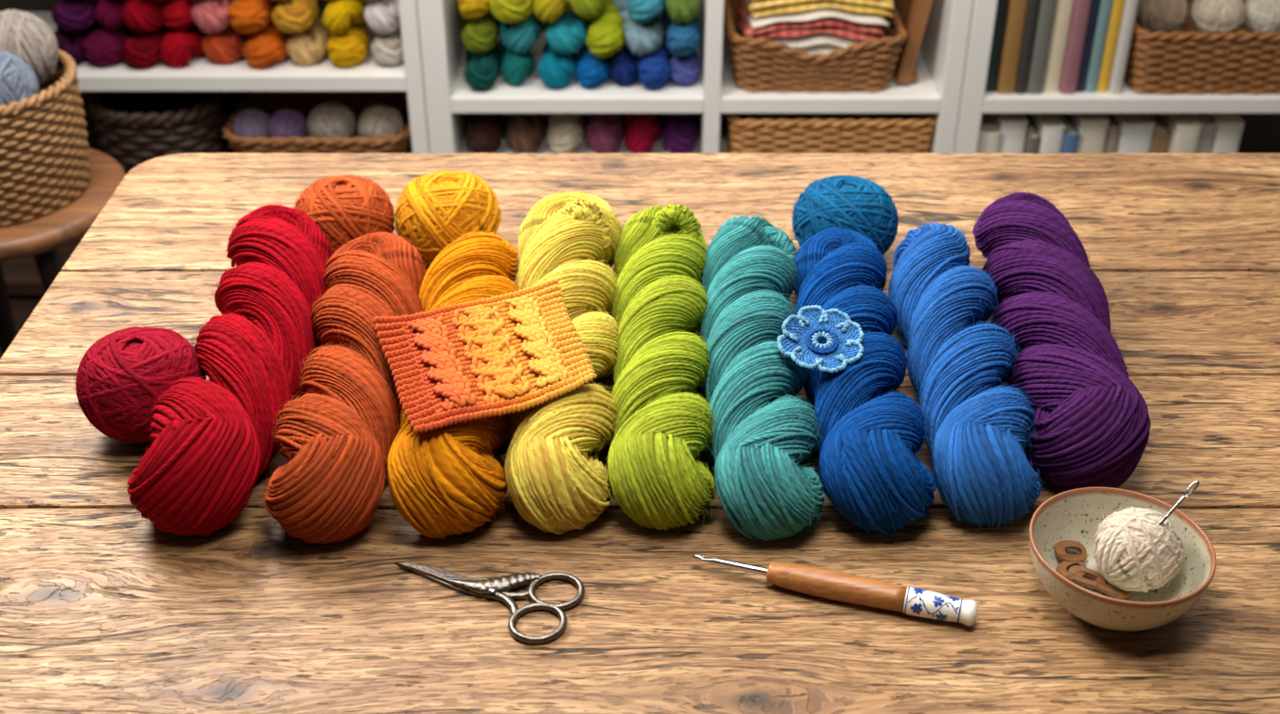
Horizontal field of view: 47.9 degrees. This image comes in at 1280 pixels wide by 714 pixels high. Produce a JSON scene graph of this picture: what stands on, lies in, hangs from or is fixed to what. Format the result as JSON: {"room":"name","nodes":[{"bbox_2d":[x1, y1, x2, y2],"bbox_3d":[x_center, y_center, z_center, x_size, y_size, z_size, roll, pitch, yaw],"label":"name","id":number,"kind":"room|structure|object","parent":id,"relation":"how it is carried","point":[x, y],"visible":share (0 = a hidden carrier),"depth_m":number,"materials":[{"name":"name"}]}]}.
{"room":"yarn craft room","nodes":[
{"label":"yarn craft room","id":0,"kind":"room"},
{"bbox_2d":[0,294,43,359],"bbox_3d":[0.000,0.621,1.596,8.000,0.040,5.000,0,33,0],"label":"floor","id":1,"kind":"structure","parent":0,"point":[22,306],"depth_m":2.66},
{"bbox_2d":[0,147,125,356],"bbox_3d":[-0.882,-0.028,2.119,0.334,0.481,0.334,0,33,0],"label":"stool","id":2,"kind":"object","parent":1,"relation":"on","point":[40,238],"visible":0.12,"depth_m":1.94,"materials":[{"name":"brown wood"}]},
{"bbox_2d":[0,49,91,226],"bbox_3d":[-0.882,-0.300,1.942,0.266,0.168,0.266,14,35,20],"label":"woven basket","id":3,"kind":"object","parent":2,"relation":"on","point":[45,166],"visible":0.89,"depth_m":1.89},
{"bbox_2d":[0,51,39,121],"bbox_3d":[-0.832,-0.345,1.858,0.107,0.099,0.106,23,39,31],"label":"yarn ball","id":4,"kind":"object","parent":3,"relation":"in","point":[18,80],"visible":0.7,"depth_m":1.83,"materials":[{"name":"fabric"}]},
{"bbox_2d":[0,9,57,86],"bbox_3d":[-0.838,-0.411,1.929,0.107,0.104,0.116,-3,33,-5],"label":"yarn ball","id":5,"kind":"object","parent":3,"relation":"in","point":[23,34],"visible":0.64,"depth_m":1.90,"materials":[{"name":"fabric"}]},
{"bbox_2d":[0,0,429,294],"bbox_3d":[-0.834,-0.571,2.569,0.932,0.900,0.331,0,33,0],"label":"bookcase","id":6,"kind":"object","parent":1,"relation":"on","point":[202,73],"visible":0.17,"depth_m":2.45,"materials":[{"name":"white paint"}]},
{"bbox_2d":[53,21,99,65],"bbox_3d":[-0.981,-0.558,2.506,0.071,0.060,0.171,-1,33,-2],"label":"yarn skein","id":7,"kind":"object","parent":6,"relation":"on","point":[70,43],"visible":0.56,"depth_m":2.46,"materials":[{"name":"fabric"}]},
{"bbox_2d":[51,0,99,31],"bbox_3d":[-0.964,-0.617,2.489,0.081,0.061,0.192,0,33,0],"label":"yarn skein","id":8,"kind":"object","parent":7,"relation":"on","point":[68,15],"visible":0.94,"depth_m":2.42,"materials":[{"name":"fabric"}]},
{"bbox_2d":[81,24,135,66],"bbox_3d":[-0.913,-0.557,2.506,0.079,0.059,0.169,4,33,6],"label":"yarn skein","id":9,"kind":"object","parent":6,"relation":"on","point":[102,47],"visible":0.75,"depth_m":2.45,"materials":[{"name":"fabric"}]},
{"bbox_2d":[93,0,127,30],"bbox_3d":[-0.888,-0.621,2.498,0.072,0.057,0.192,-1,33,-1],"label":"yarn skein","id":10,"kind":"object","parent":9,"relation":"on","point":[107,14],"visible":0.57,"depth_m":2.42,"materials":[{"name":"fabric"}]},
{"bbox_2d":[120,24,167,67],"bbox_3d":[-0.846,-0.561,2.511,0.077,0.059,0.194,4,33,6],"label":"yarn skein","id":11,"kind":"object","parent":6,"relation":"on","point":[141,50],"visible":0.53,"depth_m":2.44,"materials":[{"name":"fabric"}]},
{"bbox_2d":[120,0,164,33],"bbox_3d":[-0.833,-0.616,2.486,0.078,0.062,0.194,4,33,7],"label":"yarn skein","id":12,"kind":"object","parent":11,"relation":"on","point":[140,16],"visible":0.77,"depth_m":2.42,"materials":[{"name":"fabric"}]},
{"bbox_2d":[86,91,234,174],"bbox_3d":[-0.862,-0.351,2.682,0.241,0.328,0.267,0,33,0],"label":"wicker basket","id":13,"kind":"object","parent":6,"relation":"on","point":[193,123],"visible":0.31,"depth_m":2.54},
{"bbox_2d":[159,25,204,67],"bbox_3d":[-0.794,-0.562,2.512,0.077,0.059,0.187,-6,33,-9],"label":"yarn skein","id":14,"kind":"object","parent":6,"relation":"on","point":[178,47],"visible":0.72,"depth_m":2.44,"materials":[{"name":"fabric"}]},
{"bbox_2d":[160,0,196,31],"bbox_3d":[-0.780,-0.621,2.494,0.074,0.061,0.186,-2,33,-2],"label":"yarn skein","id":15,"kind":"object","parent":14,"relation":"on","point":[176,15],"visible":0.73,"depth_m":2.42,"materials":[{"name":"fabric"}]},
{"bbox_2d":[201,25,249,64],"bbox_3d":[-0.711,-0.568,2.522,0.081,0.059,0.178,4,33,7],"label":"yarn skein","id":16,"kind":"object","parent":6,"relation":"on","point":[226,46],"visible":0.58,"depth_m":2.46,"materials":[{"name":"fabric"}]},
{"bbox_2d":[191,0,234,33],"bbox_3d":[-0.733,-0.613,2.482,0.074,0.061,0.183,-8,34,-12],"label":"yarn skein","id":17,"kind":"object","parent":16,"relation":"on","point":[210,16],"visible":0.92,"depth_m":2.41,"materials":[{"name":"fabric"}]},
{"bbox_2d":[242,17,290,68],"bbox_3d":[-0.643,-0.558,2.504,0.075,0.061,0.174,-2,33,-3],"label":"yarn skein","id":18,"kind":"object","parent":6,"relation":"on","point":[262,48],"visible":0.77,"depth_m":2.44,"materials":[{"name":"fabric"}]},
{"bbox_2d":[227,0,274,34],"bbox_3d":[-0.666,-0.612,2.480,0.074,0.062,0.199,-5,33,-8],"label":"yarn skein","id":19,"kind":"object","parent":18,"relation":"on","point":[246,17],"visible":1,"depth_m":2.41,"materials":[{"name":"fabric"}]},
{"bbox_2d":[286,11,329,66],"bbox_3d":[-0.575,-0.561,2.514,0.070,0.057,0.171,-3,33,-5],"label":"yarn skein","id":20,"kind":"object","parent":6,"relation":"on","point":[307,47],"visible":0.77,"depth_m":2.46,"materials":[{"name":"fabric"}]},
{"bbox_2d":[271,0,319,33],"bbox_3d":[-0.588,-0.608,2.473,0.079,0.061,0.170,1,33,2],"label":"yarn skein","id":21,"kind":"object","parent":20,"relation":"on","point":[288,16],"visible":1,"depth_m":2.41,"materials":[{"name":"fabric"}]},
{"bbox_2d":[222,91,411,153],"bbox_3d":[-0.572,-0.417,2.627,0.338,0.069,0.246,0,33,0],"label":"wicker basket","id":22,"kind":"object","parent":6,"relation":"on","point":[400,143],"visible":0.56,"depth_m":2.57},
{"bbox_2d":[231,107,269,146],"bbox_3d":[-0.693,-0.411,2.577,0.072,0.067,0.072,19,37,27],"label":"yarn ball","id":23,"kind":"object","parent":22,"relation":"in","point":[251,123],"visible":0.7,"depth_m":2.55,"materials":[{"name":"fabric"}]},
{"bbox_2d":[266,107,307,146],"bbox_3d":[-0.632,-0.410,2.577,0.072,0.066,0.071,-26,41,-34],"label":"yarn ball","id":24,"kind":"object","parent":22,"relation":"in","point":[286,123],"visible":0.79,"depth_m":2.55,"materials":[{"name":"fabric"}]},
{"bbox_2d":[306,100,356,146],"bbox_3d":[-0.551,-0.417,2.574,0.086,0.080,0.087,-21,39,-29],"label":"yarn ball","id":25,"kind":"object","parent":22,"relation":"in","point":[329,118],"visible":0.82,"depth_m":2.54,"materials":[{"name":"fabric"}]},
{"bbox_2d":[357,104,403,145],"bbox_3d":[-0.464,-0.414,2.575,0.080,0.074,0.080,-14,35,-20],"label":"yarn ball","id":26,"kind":"object","parent":22,"relation":"in","point":[383,121],"visible":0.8,"depth_m":2.55,"materials":[{"name":"fabric"}]},
{"bbox_2d":[326,20,369,66],"bbox_3d":[-0.508,-0.559,2.507,0.073,0.060,0.179,-6,33,-9],"label":"yarn skein","id":27,"kind":"object","parent":6,"relation":"on","point":[350,48],"visible":0.73,"depth_m":2.44,"materials":[{"name":"fabric"}]},
{"bbox_2d":[321,0,367,35],"bbox_3d":[-0.502,-0.610,2.482,0.068,0.057,0.192,0,33,-1],"label":"yarn skein","id":28,"kind":"object","parent":27,"relation":"on","point":[338,17],"visible":1,"depth_m":2.41,"materials":[{"name":"fabric"}]},
{"bbox_2d":[371,23,403,65],"bbox_3d":[-0.432,-0.566,2.518,0.070,0.061,0.191,1,33,1],"label":"yarn skein","id":29,"kind":"object","parent":6,"relation":"on","point":[387,49],"visible":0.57,"depth_m":2.45,"materials":[{"name":"fabric"}]},
{"bbox_2d":[364,0,399,34],"bbox_3d":[-0.436,-0.607,2.473,0.070,0.061,0.173,0,33,0],"label":"yarn skein","id":30,"kind":"object","parent":29,"relation":"on","point":[382,17],"visible":0.95,"depth_m":2.41,"materials":[{"name":"fabric"}]},
{"bbox_2d":[0,153,1279,713],"bbox_3d":[0.207,0.394,1.220,1.425,0.750,1.053,0,33,0],"label":"table","id":31,"kind":"object","parent":1,"relation":"on","point":[104,610],"visible":0.38,"depth_m":0.94,"materials":[{"name":"brown wood"}]},
{"bbox_2d":[73,324,206,443],"bbox_3d":[-0.358,0.021,1.037,0.092,0.076,0.093,-5,33,-7],"label":"yarn ball","id":32,"kind":"object","parent":31,"relation":"on","point":[117,378],"visible":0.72,"depth_m":1.00,"materials":[{"name":"fabric"}]},
{"bbox_2d":[123,201,333,536],"bbox_3d":[-0.293,-0.012,1.079,0.110,0.089,0.395,0,33,0],"label":"yarn skein","id":33,"kind":"object","parent":31,"relation":"on","point":[212,439],"visible":0.95,"depth_m":1.00,"materials":[{"name":"fabric"}]},
{"bbox_2d":[293,173,395,253],"bbox_3d":[-0.257,-0.119,1.256,0.092,0.071,0.092,16,36,22],"label":"yarn ball","id":34,"kind":"object","parent":31,"relation":"on","point":[344,207],"visible":0.66,"depth_m":1.22,"materials":[{"name":"fabric"}]},
{"bbox_2d":[259,228,429,544],"bbox_3d":[-0.210,0.004,1.060,0.094,0.082,0.362,-1,33,-1],"label":"yarn skein","id":35,"kind":"object","parent":31,"relation":"on","point":[334,438],"visible":0.94,"depth_m":0.98,"materials":[{"name":"fabric"}]},
{"bbox_2d":[391,169,502,263],"bbox_3d":[-0.168,-0.121,1.257,0.095,0.073,0.095,-23,40,-32],"label":"yarn ball","id":36,"kind":"object","parent":31,"relation":"on","point":[432,210],"visible":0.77,"depth_m":1.23,"materials":[{"name":"fabric"}]},
{"bbox_2d":[384,227,521,538],"bbox_3d":[-0.132,0.002,1.067,0.093,0.083,0.354,0,33,0],"label":"yarn skein","id":37,"kind":"object","parent":31,"relation":"on","point":[444,482],"visible":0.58,"depth_m":0.94,"materials":[{"name":"fabric"}]},
{"bbox_2d":[394,562,585,643],"bbox_3d":[-0.098,0.152,0.896,0.125,0.009,0.063,3,33,4],"label":"scissors","id":38,"kind":"object","parent":31,"relation":"on","point":[499,589],"visible":1,"depth_m":0.90,"materials":[{"name":"metal"}]},
{"bbox_2d":[503,186,624,534],"bbox_3d":[-0.051,-0.022,1.089,0.098,0.092,0.409,-1,33,-2],"label":"yarn skein","id":39,"kind":"object","parent":31,"relation":"on","point":[571,238],"visible":0.71,"depth_m":0.99,"materials":[{"name":"fabric"}]},
{"bbox_2d":[373,278,596,434],"bbox_3d":[-0.104,-0.002,1.002,0.142,0.021,0.168,-10,34,-15],"label":"swatch","id":40,"kind":"object","parent":39,"relation":"on","point":[509,355],"visible":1,"depth_m":1.00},
{"bbox_2d":[604,199,717,531],"bbox_3d":[0.015,-0.011,1.086,0.087,0.082,0.388,1,33,1],"label":"yarn skein","id":41,"kind":"object","parent":31,"relation":"on","point":[656,478],"visible":0.99,"depth_m":1.01,"materials":[{"name":"fabric"}]},
{"bbox_2d":[699,212,826,541],"bbox_3d":[0.086,-0.002,1.077,0.086,0.078,0.383,1,33,1],"label":"yarn skein","id":42,"kind":"object","parent":31,"relation":"on","point":[762,433],"visible":0.98,"depth_m":1.00,"materials":[{"name":"fabric"}]},
{"bbox_2d":[693,554,977,626],"bbox_3d":[0.120,0.143,0.902,0.180,0.018,0.018,10,34,15],"label":"hook","id":43,"kind":"object","parent":31,"relation":"on","point":[814,581],"visible":1,"depth_m":0.89,"materials":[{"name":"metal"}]},
{"bbox_2d":[790,174,900,255],"bbox_3d":[0.177,-0.117,1.251,0.094,0.073,0.095,-10,34,-15],"label":"yarn ball","id":44,"kind":"object","parent":31,"relation":"on","point":[861,205],"visible":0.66,"depth_m":1.22,"materials":[{"name":"fabric"}]},
{"bbox_2d":[793,225,939,534],"bbox_3d":[0.159,0.000,1.069,0.087,0.080,0.361,1,33,1],"label":"yarn skein","id":45,"kind":"object","parent":31,"relation":"on","point":[871,434],"visible":0.88,"depth_m":0.99,"materials":[{"name":"fabric"}]},
{"bbox_2d":[776,305,864,373],"bbox_3d":[0.128,-0.012,1.019,0.059,0.022,0.060,-24,40,-32],"label":"flower","id":46,"kind":"object","parent":45,"relation":"on","point":[801,332],"visible":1,"depth_m":1.02,"materials":[{"name":"fabric"}]},
{"bbox_2d":[887,220,1045,527],"bbox_3d":[0.238,-0.002,1.073,0.090,0.081,0.348,1,33,2],"label":"yarn skein","id":47,"kind":"object","parent":31,"relation":"on","point":[977,439],"visible":1,"depth_m":1.01,"materials":[{"name":"fabric"}]},
{"bbox_2d":[972,188,1151,491],"bbox_3d":[0.317,-0.029,1.108,0.096,0.085,0.369,2,33,4],"label":"yarn skein","id":48,"kind":"object","parent":31,"relation":"on","point":[1094,424],"visible":0.97,"depth_m":1.04,"materials":[{"name":"fabric"}]},
{"bbox_2d":[1028,487,1216,631],"bbox_3d":[0.294,0.133,0.891,0.110,0.047,0.110,-1,33,-2],"label":"ceramic bowl","id":49,"kind":"object","parent":31,"relation":"on","point":[1073,515],"visible":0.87,"depth_m":0.89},
{"bbox_2d":[1090,506,1186,592],"bbox_3d":[0.307,0.119,0.892,0.059,0.052,0.060,0,33,0],"label":"ball","id":50,"kind":"object","parent":49,"relation":"in","point":[1132,552],"visible":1,"depth_m":0.88,"materials":[{"name":"fabric"}]},
{"bbox_2d":[416,0,973,153],"bbox_3d":[0.090,-0.571,2.569,0.913,0.900,0.331,0,33,0],"label":"bookcase","id":51,"kind":"object","parent":1,"relation":"on","point":[940,61],"visible":0.28,"depth_m":2.47,"materials":[{"name":"white paint"}]},
{"bbox_2d":[463,41,500,90],"bbox_3d":[-0.277,-0.523,2.526,0.066,0.059,0.181,1,33,1],"label":"yarn skein","id":52,"kind":"object","parent":51,"relation":"on","point":[481,73],"visible":0.77,"depth_m":2.46,"materials":[{"name":"fabric"}]},
{"bbox_2d":[460,10,499,53],"bbox_3d":[-0.279,-0.583,2.510,0.070,0.060,0.180,0,33,0],"label":"yarn skein","id":53,"kind":"object","parent":52,"relation":"on","point":[478,35],"visible":0.76,"depth_m":2.45,"materials":[{"name":"fabric"}]},
{"bbox_2d":[466,113,505,153],"bbox_3d":[-0.282,-0.436,2.626,0.070,0.069,0.219,-3,33,-4],"label":"yarn skein","id":54,"kind":"object","parent":51,"relation":"on","point":[484,131],"visible":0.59,"depth_m":2.55,"materials":[{"name":"fabric"}]},
{"bbox_2d":[497,39,535,86],"bbox_3d":[-0.219,-0.534,2.544,0.062,0.058,0.177,-5,33,-8],"label":"yarn skein","id":55,"kind":"object","parent":51,"relation":"on","point":[516,67],"visible":0.66,"depth_m":2.48,"materials":[{"name":"fabric"}]},
{"bbox_2d":[493,10,542,53],"bbox_3d":[-0.217,-0.588,2.517,0.077,0.062,0.193,-8,34,-12],"label":"yarn skein","id":56,"kind":"object","parent":55,"relation":"on","point":[520,37],"visible":0.56,"depth_m":2.44,"materials":[{"name":"fabric"}]},
{"bbox_2d":[488,0,532,23],"bbox_3d":[-0.226,-0.628,2.468,0.082,0.064,0.193,-2,33,-2],"label":"yarn skein","id":57,"kind":"object","parent":56,"relation":"on","point":[511,11],"visible":1,"depth_m":2.40,"materials":[{"name":"fabric"}]},
{"bbox_2d":[506,113,544,153],"bbox_3d":[-0.210,-0.437,2.627,0.066,0.068,0.218,-3,33,-5],"label":"yarn skein","id":58,"kind":"object","parent":51,"relation":"on","point":[525,130],"visible":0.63,"depth_m":2.55,"materials":[{"name":"fabric"}]},
{"bbox_2d":[537,40,578,88],"bbox_3d":[-0.141,-0.533,2.540,0.070,0.061,0.199,4,33,5],"label":"yarn skein","id":59,"kind":"object","parent":51,"relation":"on","point":[555,70],"visible":0.65,"depth_m":2.47,"materials":[{"name":"fabric"}]},
{"bbox_2d":[546,10,588,54],"bbox_3d":[-0.126,-0.581,2.509,0.076,0.058,0.182,3,33,4],"label":"yarn skein","id":60,"kind":"object","parent":59,"relation":"on","point":[567,35],"visible":0.74,"depth_m":2.44,"materials":[{"name":"fabric"}]},
{"bbox_2d":[532,0,572,23],"bbox_3d":[-0.148,-0.628,2.471,0.075,0.062,0.180,-2,33,-3],"label":"yarn skein","id":61,"kind":"object","parent":60,"relation":"on","point":[545,10],"visible":0.99,"depth_m":2.40,"materials":[{"name":"fabric"}]},
{"bbox_2d":[545,113,584,153],"bbox_3d":[-0.138,-0.438,2.628,0.069,0.070,0.218,-3,33,-4],"label":"yarn skein","id":62,"kind":"object","parent":51,"relation":"on","point":[565,132],"visible":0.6,"depth_m":2.55,"materials":[{"name":"fabric"}]},
{"bbox_2d":[575,38,611,88],"bbox_3d":[-0.079,-0.529,2.536,0.061,0.059,0.179,1,33,2],"label":"yarn skein","id":63,"kind":"object","parent":51,"relation":"on","point":[591,70],"visible":0.64,"depth_m":2.47,"materials":[{"name":"fabric"}]},
{"bbox_2d":[586,0,626,58],"bbox_3d":[-0.059,-0.577,2.498,0.069,0.064,0.189,-1,33,-2],"label":"yarn skein","id":64,"kind":"object","parent":63,"relation":"on","point":[606,36],"visible":0.88,"depth_m":2.44,"materials":[{"name":"fabric"}]},
{"bbox_2d":[570,0,608,19],"bbox_3d":[-0.090,-0.640,2.488,0.075,0.062,0.198,1,33,1],"label":"yarn skein","id":65,"kind":"object","parent":64,"relation":"on","point":[585,9],"visible":1,"depth_m":2.42,"materials":[{"name":"fabric"}]},
{"bbox_2d":[583,113,623,153],"bbox_3d":[-0.067,-0.438,2.626,0.070,0.070,0.221,-2,33,-4],"label":"yarn skein","id":66,"kind":"object","parent":51,"relation":"on","point":[604,131],"visible":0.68,"depth_m":2.55,"materials":[{"name":"fabric"}]},
{"bbox_2d":[610,42,640,86],"bbox_3d":[-0.023,-0.539,2.550,0.058,0.060,0.197,0,33,0],"label":"yarn skein","id":67,"kind":"object","parent":51,"relation":"on","point":[624,64],"visible":0.66,"depth_m":2.48,"materials":[{"name":"fabric"}]},
{"bbox_2d":[612,0,663,55],"bbox_3d":[-0.008,-0.582,2.510,0.074,0.059,0.197,-8,34,-13],"label":"yarn skein","id":68,"kind":"object","parent":67,"relation":"on","point":[646,38],"visible":0.59,"depth_m":2.44,"materials":[{"name":"fabric"}]},
{"bbox_2d":[626,0,666,24],"bbox_3d":[0.012,-0.629,2.472,0.068,0.063,0.195,1,33,1],"label":"yarn skein","id":69,"kind":"object","parent":68,"relation":"on","point":[641,11],"visible":1,"depth_m":2.40,"materials":[{"name":"fabric"}]},
{"bbox_2d":[620,113,661,153],"bbox_3d":[-0.001,-0.437,2.628,0.069,0.068,0.219,-4,33,-6],"label":"yarn skein","id":70,"kind":"object","parent":51,"relation":"on","point":[641,130],"visible":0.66,"depth_m":2.55,"materials":[{"name":"fabric"}]},
{"bbox_2d":[638,41,670,89],"bbox_3d":[0.021,-0.528,2.529,0.061,0.063,0.185,-3,33,-5],"label":"yarn skein","id":71,"kind":"object","parent":51,"relation":"on","point":[654,69],"visible":0.7,"depth_m":2.46,"materials":[{"name":"fabric"}]},
{"bbox_2d":[655,113,697,153],"bbox_3d":[0.066,-0.438,2.627,0.074,0.070,0.220,0,33,0],"label":"yarn skein","id":72,"kind":"object","parent":51,"relation":"on","point":[679,135],"visible":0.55,"depth_m":2.55,"materials":[{"name":"fabric"}]},
{"bbox_2d":[662,33,700,84],"bbox_3d":[0.071,-0.535,2.544,0.067,0.060,0.181,-1,33,-1],"label":"yarn skein","id":73,"kind":"object","parent":51,"relation":"on","point":[685,70],"visible":0.55,"depth_m":2.48,"materials":[{"name":"fabric"}]},
{"bbox_2d":[661,8,700,56],"bbox_3d":[0.071,-0.574,2.495,0.067,0.061,0.176,1,33,1],"label":"yarn skein","id":74,"kind":"object","parent":73,"relation":"on","point":[684,39],"visible":0.7,"depth_m":2.43,"materials":[{"name":"fabric"}]},
{"bbox_2d":[665,0,701,24],"bbox_3d":[0.066,-0.625,2.469,0.064,0.058,0.188,-5,33,-7],"label":"yarn skein","id":75,"kind":"object","parent":74,"relation":"on","point":[680,11],"visible":0.98,"depth_m":2.40,"materials":[{"name":"fabric"}]},
{"bbox_2d":[723,0,906,93],"bbox_3d":[0.299,-0.555,2.537,0.305,0.106,0.245,0,33,0],"label":"wicker basket","id":76,"kind":"object","parent":51,"relation":"on","point":[775,67],"visible":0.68,"depth_m":2.45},
{"bbox_2d":[751,33,873,79],"bbox_3d":[0.299,-0.552,2.533,0.221,0.088,0.186,0,33,0],"label":"folded cloth","id":77,"kind":"object","parent":76,"relation":"in","point":[816,43],"visible":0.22,"depth_m":2.45,"materials":[{"name":"fabric"}]},
{"bbox_2d":[736,0,884,39],"bbox_3d":[0.295,-0.595,2.505,0.244,0.043,0.188,0,33,0],"label":"folded cloth","id":78,"kind":"object","parent":77,"relation":"on","point":[838,27],"visible":0.44,"depth_m":2.43,"materials":[{"name":"fabric"}]},
{"bbox_2d":[745,0,889,27],"bbox_3d":[0.302,-0.613,2.493,0.236,0.031,0.190,0,33,0],"label":"folded cloth","id":79,"kind":"object","parent":78,"relation":"on","point":[860,19],"visible":0.5,"depth_m":2.42,"materials":[{"name":"fabric"}]},
{"bbox_2d":[748,0,893,17],"bbox_3d":[0.305,-0.633,2.480,0.246,0.046,0.187,0,33,0],"label":"folded cloth","id":80,"kind":"object","parent":79,"relation":"on","point":[758,8],"visible":1,"depth_m":2.41,"materials":[{"name":"fabric"}]},
{"bbox_2d":[724,113,936,153],"bbox_3d":[0.335,-0.436,2.608,0.367,0.090,0.245,0,33,0],"label":"wicker basket","id":81,"kind":"object","parent":51,"relation":"on","point":[747,133],"visible":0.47,"depth_m":2.51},
{"bbox_2d":[893,0,933,84],"bbox_3d":[0.471,-0.615,2.534,0.054,0.201,0.222,0,33,0],"label":"wooden board","id":82,"kind":"object","parent":51,"relation":"on","point":[913,14],"visible":0.55,"depth_m":2.46,"materials":[{"name":"brown wood"}]},
{"bbox_2d":[953,0,1279,153],"bbox_3d":[0.999,-0.571,2.569,0.902,0.900,0.331,0,33,0],"label":"bookcase","id":83,"kind":"object","parent":1,"relation":"on","point":[1260,113],"visible":0.19,"depth_m":2.46,"materials":[{"name":"white paint"}]},
{"bbox_2d":[976,113,1000,153],"bbox_3d":[0.611,-0.350,2.631,0.037,0.200,0.165,0,33,0],"label":"book","id":84,"kind":"object","parent":83,"relation":"on","point":[990,134],"visible":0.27,"depth_m":2.52,"materials":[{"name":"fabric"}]},
{"bbox_2d":[985,0,1008,92],"bbox_3d":[0.601,-0.601,2.486,0.023,0.235,0.175,0,33,0],"label":"book","id":85,"kind":"object","parent":83,"relation":"on","point":[1002,5],"visible":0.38,"depth_m":2.43,"materials":[{"name":"paper"}]},
{"bbox_2d":[991,113,1027,153],"bbox_3d":[0.653,-0.363,2.635,0.045,0.217,0.165,0,33,0],"label":"book","id":86,"kind":"object","parent":83,"relation":"on","point":[1012,126],"visible":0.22,"depth_m":2.53,"materials":[{"name":"paper"}]},
{"bbox_2d":[996,0,1027,93],"bbox_3d":[0.627,-0.601,2.477,0.030,0.245,0.175,0,33,0],"label":"book","id":87,"kind":"object","parent":83,"relation":"on","point":[1017,9],"visible":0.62,"depth_m":2.43,"materials":[{"name":"paper"}]},
{"bbox_2d":[1014,0,1040,93],"bbox_3d":[0.653,-0.595,2.481,0.020,0.230,0.175,0,33,0],"label":"book","id":88,"kind":"object","parent":83,"relation":"on","point":[1033,6],"visible":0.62,"depth_m":2.42,"materials":[{"name":"paper"}]},
{"bbox_2d":[1026,0,1056,93],"bbox_3d":[0.677,-0.603,2.475,0.026,0.250,0.175,0,33,0],"label":"book","id":89,"kind":"object","parent":83,"relation":"on","point":[1044,28],"visible":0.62,"depth_m":2.42,"materials":[{"name":"paper"}]},
{"bbox_2d":[1027,113,1065,153],"bbox_3d":[0.720,-0.355,2.628,0.037,0.212,0.165,0,33,0],"label":"book","id":90,"kind":"object","parent":83,"relation":"on","point":[1049,126],"visible":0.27,"depth_m":2.52,"materials":[{"name":"paper"}]},
{"bbox_2d":[1042,0,1073,92],"bbox_3d":[0.705,-0.603,2.485,0.030,0.240,0.175,0,33,0],"label":"book","id":91,"kind":"object","parent":83,"relation":"on","point":[1062,13],"visible":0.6,"depth_m":2.43,"materials":[{"name":"paper"}]},
{"bbox_2d":[1058,0,1092,93],"bbox_3d":[0.734,-0.597,2.479,0.026,0.235,0.175,0,33,0],"label":"book","id":92,"kind":"object","parent":83,"relation":"on","point":[1081,8],"visible":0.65,"depth_m":2.43,"materials":[{"name":"paper"}]},
{"bbox_2d":[1066,113,1108,153],"bbox_3d":[0.792,-0.363,2.635,0.048,0.219,0.165,0,33,0],"label":"book","id":93,"kind":"object","parent":83,"relation":"on","point":[1091,127],"visible":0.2,"depth_m":2.52,"materials":[{"name":"paper"}]},
{"bbox_2d":[1075,0,1100,92],"bbox_3d":[0.756,-0.605,2.483,0.017,0.245,0.175,0,33,0],"label":"book","id":94,"kind":"object","parent":83,"relation":"on","point":[1095,4],"visible":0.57,"depth_m":2.43,"materials":[{"name":"paper"}]},
{"bbox_2d":[1084,0,1113,92],"bbox_3d":[0.775,-0.603,2.485,0.020,0.240,0.175,0,33,0],"label":"book","id":95,"kind":"object","parent":83,"relation":"on","point":[1105,6],"visible":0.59,"depth_m":2.43,"materials":[{"name":"paper"}]},
{"bbox_2d":[1096,0,1124,92],"bbox_3d":[0.795,-0.607,2.482,0.018,0.250,0.175,0,33,0],"label":"book","id":96,"kind":"object","parent":83,"relation":"on","point":[1117,6],"visible":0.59,"depth_m":2.43,"materials":[{"name":"paper"}]},
{"bbox_2d":[1107,0,1138,93],"bbox_3d":[0.815,-0.595,2.481,0.020,0.230,0.175,0,33,0],"label":"book","id":97,"kind":"object","parent":83,"relation":"on","point":[1129,9],"visible":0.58,"depth_m":2.43,"materials":[{"name":"paper"}]},
{"bbox_2d":[1109,113,1155,153],"bbox_3d":[0.874,-0.364,2.646,0.056,0.208,0.165,0,33,0],"label":"book","id":98,"kind":"object","parent":83,"relation":"on","point":[1137,129],"visible":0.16,"depth_m":2.54,"materials":[{"name":"paper"}]},
{"bbox_2d":[1156,113,1201,153],"bbox_3d":[0.956,-0.356,2.627,0.041,0.214,0.165,0,33,0],"label":"book","id":99,"kind":"object","parent":83,"relation":"on","point":[1184,128],"visible":0.2,"depth_m":2.52,"materials":[{"name":"paper"}]},
{"bbox_2d":[1123,0,1279,93],"bbox_3d":[0.999,-0.560,2.534,0.339,0.115,0.255,0,33,0],"label":"wicker basket","id":100,"kind":"object","parent":83,"relation":"on","point":[1190,60],"visible":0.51,"depth_m":2.44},
{"bbox_2d":[1135,0,1189,33],"bbox_3d":[0.905,-0.597,2.497,0.088,0.081,0.088,28,42,36],"label":"yarn ball","id":101,"kind":"object","parent":100,"relation":"in","point":[1153,16],"visible":0.95,"depth_m":2.47,"materials":[{"name":"fabric"}]},
{"bbox_2d":[1190,0,1246,33],"bbox_3d":[1.001,-0.597,2.498,0.089,0.081,0.087,4,33,6],"label":"yarn ball","id":102,"kind":"object","parent":100,"relation":"in","point":[1218,16],"visible":0.93,"depth_m":2.47,"materials":[{"name":"fabric"}]},
{"bbox_2d":[1242,0,1279,33],"bbox_3d":[1.091,-0.598,2.498,0.088,0.082,0.088,26,41,34],"label":"yarn ball","id":103,"kind":"object","parent":100,"relation":"in","point":[1261,15],"visible":0.91,"depth_m":2.47,"materials":[{"name":"fabric"}]},
{"bbox_2d":[1207,113,1244,153],"bbox_3d":[1.036,-0.365,2.645,0.045,0.210,0.165,0,33,0],"label":"book","id":104,"kind":"object","parent":83,"relation":"on","point":[1229,130],"visible":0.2,"depth_m":2.54,"materials":[{"name":"paper"}]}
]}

